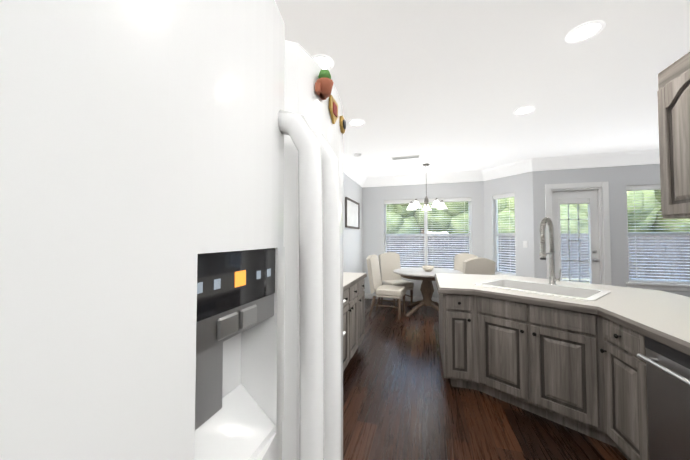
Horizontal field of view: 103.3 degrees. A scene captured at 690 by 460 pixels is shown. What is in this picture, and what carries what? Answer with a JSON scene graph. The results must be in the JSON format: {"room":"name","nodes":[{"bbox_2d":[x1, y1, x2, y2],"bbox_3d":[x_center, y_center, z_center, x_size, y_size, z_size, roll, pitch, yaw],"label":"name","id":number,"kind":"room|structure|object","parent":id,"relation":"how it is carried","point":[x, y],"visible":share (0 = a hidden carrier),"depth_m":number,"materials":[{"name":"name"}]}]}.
{"room":"kitchen","nodes":[
{"label":"kitchen","id":0,"kind":"room"},
{"bbox_2d":[343,172,361,272],"bbox_3d":[-0.760,0.081,2.548,0.140,2.710,7.700,0,-2,16],"label":"wall","id":1,"kind":"structure","parent":0,"point":[352,246],"depth_m":5.36,"materials":[{"name":"paint"}]},
{"bbox_2d":[345,197,359,228],"bbox_3d":[0.157,-0.307,5.365,0.028,0.550,1.000,0,-2,16],"label":"picture frame","id":2,"kind":"object","parent":1,"relation":"attached to","point":[352,213],"visible":1,"depth_m":5.34,"materials":[{"name":"brown wood"}]},
{"bbox_2d":[343,153,366,186],"bbox_3d":[-0.628,-1.179,2.545,0.135,0.190,7.700,0,-2,16],"label":"crown molding","id":3,"kind":"structure","parent":1,"relation":"attached to","point":[351,170],"depth_m":5.23,"materials":[{"name":"white"}]},
{"bbox_2d":[362,181,484,297],"bbox_3d":[1.625,0.179,5.930,2.520,2.710,0.140,0,-2,16],"label":"wall","id":4,"kind":"structure","parent":0,"point":[373,198],"depth_m":5.94,"materials":[{"name":"paint"}]},
{"bbox_2d":[365,293,438,302],"bbox_3d":[2.146,1.356,1.653,5.920,0.110,7.700,0,-2,16],"label":"baseboard","id":5,"kind":"structure","parent":4,"relation":"attached to","point":[407,298],"depth_m":5.89,"materials":[{"name":"white wood"}]},
{"bbox_2d":[384,197,471,269],"bbox_3d":[1.741,0.153,5.865,1.880,1.639,0.170,0,-2,16],"label":"window","id":6,"kind":"structure","parent":4,"relation":"in","point":[426,231],"depth_m":5.88,"materials":[{"name":"white"}]},
{"bbox_2d":[275,0,689,176],"bbox_3d":[2.146,-1.348,1.732,6.320,0.100,8.100,0,-2,16],"label":"ceiling","id":7,"kind":"structure","parent":0,"point":[441,86],"depth_m":2.25,"materials":[{"name":"paint"}]},
{"bbox_2d":[312,55,333,69],"bbox_3d":[-0.183,-1.283,2.104,0.200,0.008,0.200,0,-2,16],"label":"recessed light","id":8,"kind":"object","parent":7,"relation":"in","point":[325,62],"visible":0.52,"depth_m":2.08,"materials":[{"name":"white"}]},
{"bbox_2d":[348,119,364,125],"bbox_3d":[0.137,-1.251,3.187,0.200,0.008,0.200,0,-2,16],"label":"recessed light","id":9,"kind":"object","parent":7,"relation":"in","point":[356,122],"visible":1,"depth_m":3.18,"materials":[{"name":"white"}]},
{"bbox_2d":[391,155,419,159],"bbox_3d":[1.012,-1.208,4.565,0.460,0.014,0.140,0,-2,16],"label":"ceiling vent","id":10,"kind":"object","parent":7,"relation":"in","point":[405,157],"visible":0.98,"depth_m":4.53,"materials":[{"name":"white metal"}]},
{"bbox_2d":[406,163,447,210],"bbox_3d":[1.493,-0.794,5.013,0.748,0.816,0.718,0,-2,16],"label":"chandelier","id":11,"kind":"object","parent":7,"relation":"hanging from","point":[437,204],"visible":1,"depth_m":4.95,"materials":[{"name":"white glass"}]},
{"bbox_2d":[513,106,534,114],"bbox_3d":[1.894,-1.260,2.888,0.200,0.008,0.200,0,-2,16],"label":"recessed light","id":12,"kind":"object","parent":7,"relation":"in","point":[524,110],"visible":1,"depth_m":2.88,"materials":[{"name":"white"}]},
{"bbox_2d":[565,20,605,42],"bbox_3d":[1.569,-1.292,1.786,0.200,0.008,0.200,0,-2,16],"label":"recessed light","id":13,"kind":"object","parent":7,"relation":"in","point":[585,31],"visible":1,"depth_m":1.78,"materials":[{"name":"white"}]},
{"bbox_2d":[343,298,626,459],"bbox_3d":[2.146,1.461,1.650,6.320,0.100,8.100,0,-2,16],"label":"floor","id":14,"kind":"structure","parent":0,"point":[404,398],"depth_m":2.11,"materials":[{"name":"brown wood"}]},
{"bbox_2d":[0,0,345,459],"bbox_3d":[-0.613,0.484,0.614,1.188,1.792,0.938,0,-2,16],"label":"fridge","id":15,"kind":"object","parent":14,"relation":"on","point":[171,229],"visible":1,"depth_m":0.27,"materials":[{"name":"white metal"}]},
{"bbox_2d":[343,279,364,370],"bbox_3d":[-0.193,1.012,3.003,0.671,0.876,1.115,0,-2,16],"label":"base cabinet","id":16,"kind":"object","parent":14,"relation":"on","point":[354,316],"visible":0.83,"depth_m":2.90,"materials":[{"name":"grey wood"}]},
{"bbox_2d":[343,272,366,291],"bbox_3d":[-0.197,0.509,3.034,0.654,0.147,1.145,0,-2,16],"label":"countertop","id":17,"kind":"structure","parent":16,"relation":"on","point":[350,279],"depth_m":3.05,"materials":[{"name":"white stone"}]},
{"bbox_2d":[366,255,405,319],"bbox_3d":[0.744,0.976,4.852,0.605,1.064,0.486,-1,-2,23],"label":"chair","id":18,"kind":"object","parent":14,"relation":"on","point":[378,288],"visible":1,"depth_m":4.74,"materials":[{"name":"fabric"}]},
{"bbox_2d":[379,252,413,308],"bbox_3d":[1.039,0.996,5.570,0.486,1.064,0.605,1,-2,-21],"label":"chair","id":19,"kind":"object","parent":14,"relation":"on","point":[389,262],"visible":0.79,"depth_m":5.71,"materials":[{"name":"fabric"}]},
{"bbox_2d":[393,267,462,316],"bbox_3d":[1.485,1.123,4.932,1.200,0.764,1.200,0,-2,16],"label":"dining table","id":20,"kind":"object","parent":14,"relation":"on","point":[426,277],"visible":0.81,"depth_m":4.84,"materials":[{"name":"brown wood"}]},
{"bbox_2d":[422,266,434,270],"bbox_3d":[1.495,0.696,4.910,0.224,0.088,0.224,0,-2,16],"label":"bowl","id":21,"kind":"object","parent":20,"relation":"on","point":[428,268],"visible":1,"depth_m":4.85,"materials":[{"name":"ceramic"}]},
{"bbox_2d":[454,253,477,271],"bbox_3d":[2.199,0.987,5.249,0.605,1.064,0.486,1,-2,-37],"label":"chair","id":22,"kind":"object","parent":14,"relation":"on","point":[460,259],"visible":0.19,"depth_m":5.45,"materials":[{"name":"fabric"}]},
{"bbox_2d":[463,257,495,274],"bbox_3d":[2.063,0.964,4.471,0.486,1.064,0.605,0,-2,-4],"label":"chair","id":23,"kind":"object","parent":14,"relation":"on","point":[480,266],"visible":0.31,"depth_m":4.20,"materials":[{"name":"fabric"}]},
{"bbox_2d":[439,293,648,459],"bbox_3d":[1.587,0.976,1.763,1.730,0.876,2.967,0,-2,16],"label":"base cabinet","id":24,"kind":"object","parent":14,"relation":"on","point":[583,373],"visible":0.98,"depth_m":1.96,"materials":[{"name":"grey wood"}]},
{"bbox_2d":[435,273,689,355],"bbox_3d":[1.593,0.472,1.799,1.820,0.154,3.013,0,-2,16],"label":"countertop","id":25,"kind":"structure","parent":24,"relation":"on","point":[662,317],"depth_m":1.92,"materials":[{"name":"white stone"}]},
{"bbox_2d":[474,279,610,300],"bbox_3d":[1.706,0.612,2.424,0.584,0.207,0.870,1,-2,-36],"label":"sink","id":26,"kind":"object","parent":25,"relation":"in","point":[577,293],"visible":0.35,"depth_m":2.48,"materials":[{"name":"white ceramic"}]},
{"bbox_2d":[539,217,561,284],"bbox_3d":[1.904,0.199,2.542,0.225,0.643,0.241,0,-2,16],"label":"faucet","id":27,"kind":"object","parent":25,"relation":"on","point":[543,254],"visible":0.96,"depth_m":2.58,"materials":[{"name":"silver metal"}]},
{"bbox_2d":[637,336,689,459],"bbox_3d":[1.450,0.955,1.119,0.086,0.856,0.592,0,-2,16],"label":"dishwasher","id":28,"kind":"object","parent":24,"relation":"in","point":[668,384],"visible":0.85,"depth_m":1.28,"materials":[{"name":"silver metal"}]},
{"bbox_2d":[484,171,534,277],"bbox_3d":[3.095,0.157,5.136,0.140,2.710,0.919,1,-2,-29],"label":"wall","id":29,"kind":"structure","parent":0,"point":[520,185],"depth_m":4.91,"materials":[{"name":"paint"}]},
{"bbox_2d":[492,192,515,275],"bbox_3d":[3.035,0.133,5.184,0.170,1.639,0.520,1,-2,-29],"label":"window","id":30,"kind":"structure","parent":29,"relation":"in","point":[495,233],"depth_m":5.27,"materials":[{"name":"white"}]},
{"bbox_2d":[523,241,527,247],"bbox_3d":[3.181,0.252,4.816,0.010,0.118,0.075,1,-2,-29],"label":"switch plate","id":31,"kind":"object","parent":29,"relation":"attached to","point":[525,244],"visible":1,"depth_m":4.81,"materials":[{"name":"white plastic"}]},
{"bbox_2d":[533,164,689,296],"bbox_3d":[4.592,0.135,4.378,2.750,2.710,0.140,0,-2,16],"label":"wall","id":32,"kind":"structure","parent":0,"point":[619,179],"depth_m":4.39,"materials":[{"name":"paint"}]},
{"bbox_2d":[367,149,659,186],"bbox_3d":[3.120,-1.107,5.044,5.610,0.190,0.784,0,-2,16],"label":"crown molding","id":33,"kind":"structure","parent":32,"relation":"attached to","point":[642,157],"depth_m":4.70,"materials":[{"name":"white"}]},
{"bbox_2d":[545,181,611,285],"bbox_3d":[3.860,0.357,4.576,0.880,2.274,0.162,0,-2,16],"label":"patio door","id":34,"kind":"structure","parent":32,"relation":"in","point":[596,198],"depth_m":4.54,"materials":[{"name":"white wood"}]},
{"bbox_2d":[626,184,689,290],"bbox_3d":[4.962,0.106,4.238,1.040,1.639,0.170,0,-2,16],"label":"window","id":35,"kind":"structure","parent":32,"relation":"in","point":[666,284],"depth_m":4.26,"materials":[{"name":"white"}]},
{"bbox_3d":[1.806,0.000,-0.241,0.120,2.710,3.800,0,-2,16],"label":"wall","id":36,"kind":"structure","parent":0,"visible":0},
{"bbox_2d":[657,52,689,218],"bbox_3d":[1.979,-0.541,1.192,0.346,0.916,0.980,0,-2,16],"label":"upper cabinet","id":37,"kind":"object","parent":36,"relation":"attached to","point":[673,93],"visible":1,"depth_m":1.56,"materials":[{"name":"wood"}]},
{"label":"outside","id":38,"kind":"structure","parent":0,"visible":0},
{"bbox_2d":[405,249,589,282],"bbox_3d":[7.771,2.075,16.609,64.000,0.140,43.600,0,-2,16],"label":"ground","id":39,"kind":"structure","parent":38,"point":[503,251],"depth_m":10.24,"materials":[{"name":"grey"}]},
{"bbox_2d":[386,204,407,233],"bbox_3d":[2.803,-1.427,18.305,5.448,7.039,4.185,0,-2,16],"label":"tree","id":40,"kind":"object","parent":39,"relation":"on","point":[392,228],"visible":0.06,"depth_m":17.19,"materials":[{"name":"green plant"}]},
{"bbox_2d":[393,205,423,243],"bbox_3d":[5.091,-1.396,18.226,5.993,6.972,4.634,0,-2,16],"label":"tree","id":41,"kind":"object","parent":39,"relation":"on","point":[407,215],"depth_m":17.44,"materials":[{"name":"green plant"}]},
{"bbox_2d":[414,198,505,245],"bbox_3d":[7.192,-1.261,17.444,5.701,6.657,4.410,0,-2,16],"label":"tree","id":42,"kind":"object","parent":39,"relation":"on","point":[437,221],"visible":0.12,"depth_m":16.36,"materials":[{"name":"green plant"}]},
{"bbox_2d":[446,197,514,233],"bbox_3d":[9.303,-1.606,17.346,6.122,7.342,4.278,0,-2,16],"label":"tree","id":43,"kind":"object","parent":39,"relation":"on","point":[457,225],"visible":0.02,"depth_m":16.10,"materials":[{"name":"green plant"}]},
{"bbox_2d":[498,208,514,232],"bbox_3d":[11.041,-1.611,16.984,5.585,7.331,4.559,0,-2,16],"label":"tree","id":44,"kind":"object","parent":39,"relation":"on","point":[504,219],"visible":0.02,"depth_m":15.49,"materials":[{"name":"green plant"}]},
{"bbox_2d":[386,234,689,279],"bbox_3d":[6.408,0.919,8.315,38.095,1.690,5.460,0,-2,16],"label":"fence","id":45,"kind":"object","parent":39,"relation":"on","point":[662,250],"visible":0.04,"depth_m":10.39,"materials":[{"name":"grey wood"}]},
{"bbox_2d":[560,190,655,232],"bbox_3d":[12.827,-1.514,14.056,5.546,6.967,4.479,0,-2,16],"label":"tree","id":46,"kind":"object","parent":39,"relation":"on","point":[642,213],"visible":0.12,"depth_m":12.84,"materials":[{"name":"green plant"}]},
{"bbox_2d":[628,200,660,231],"bbox_3d":[14.922,-1.352,15.469,5.002,6.726,4.547,0,-2,16],"label":"tree","id":47,"kind":"object","parent":39,"relation":"on","point":[656,209],"visible":0.04,"depth_m":13.45,"materials":[{"name":"green plant"}]},
{"bbox_2d":[652,190,689,231],"bbox_3d":[17.230,-1.370,13.552,5.970,6.649,4.235,0,-2,16],"label":"tree","id":48,"kind":"object","parent":39,"relation":"on","point":[686,222],"visible":0.12,"depth_m":12.98,"materials":[{"name":"green plant"}]}
]}

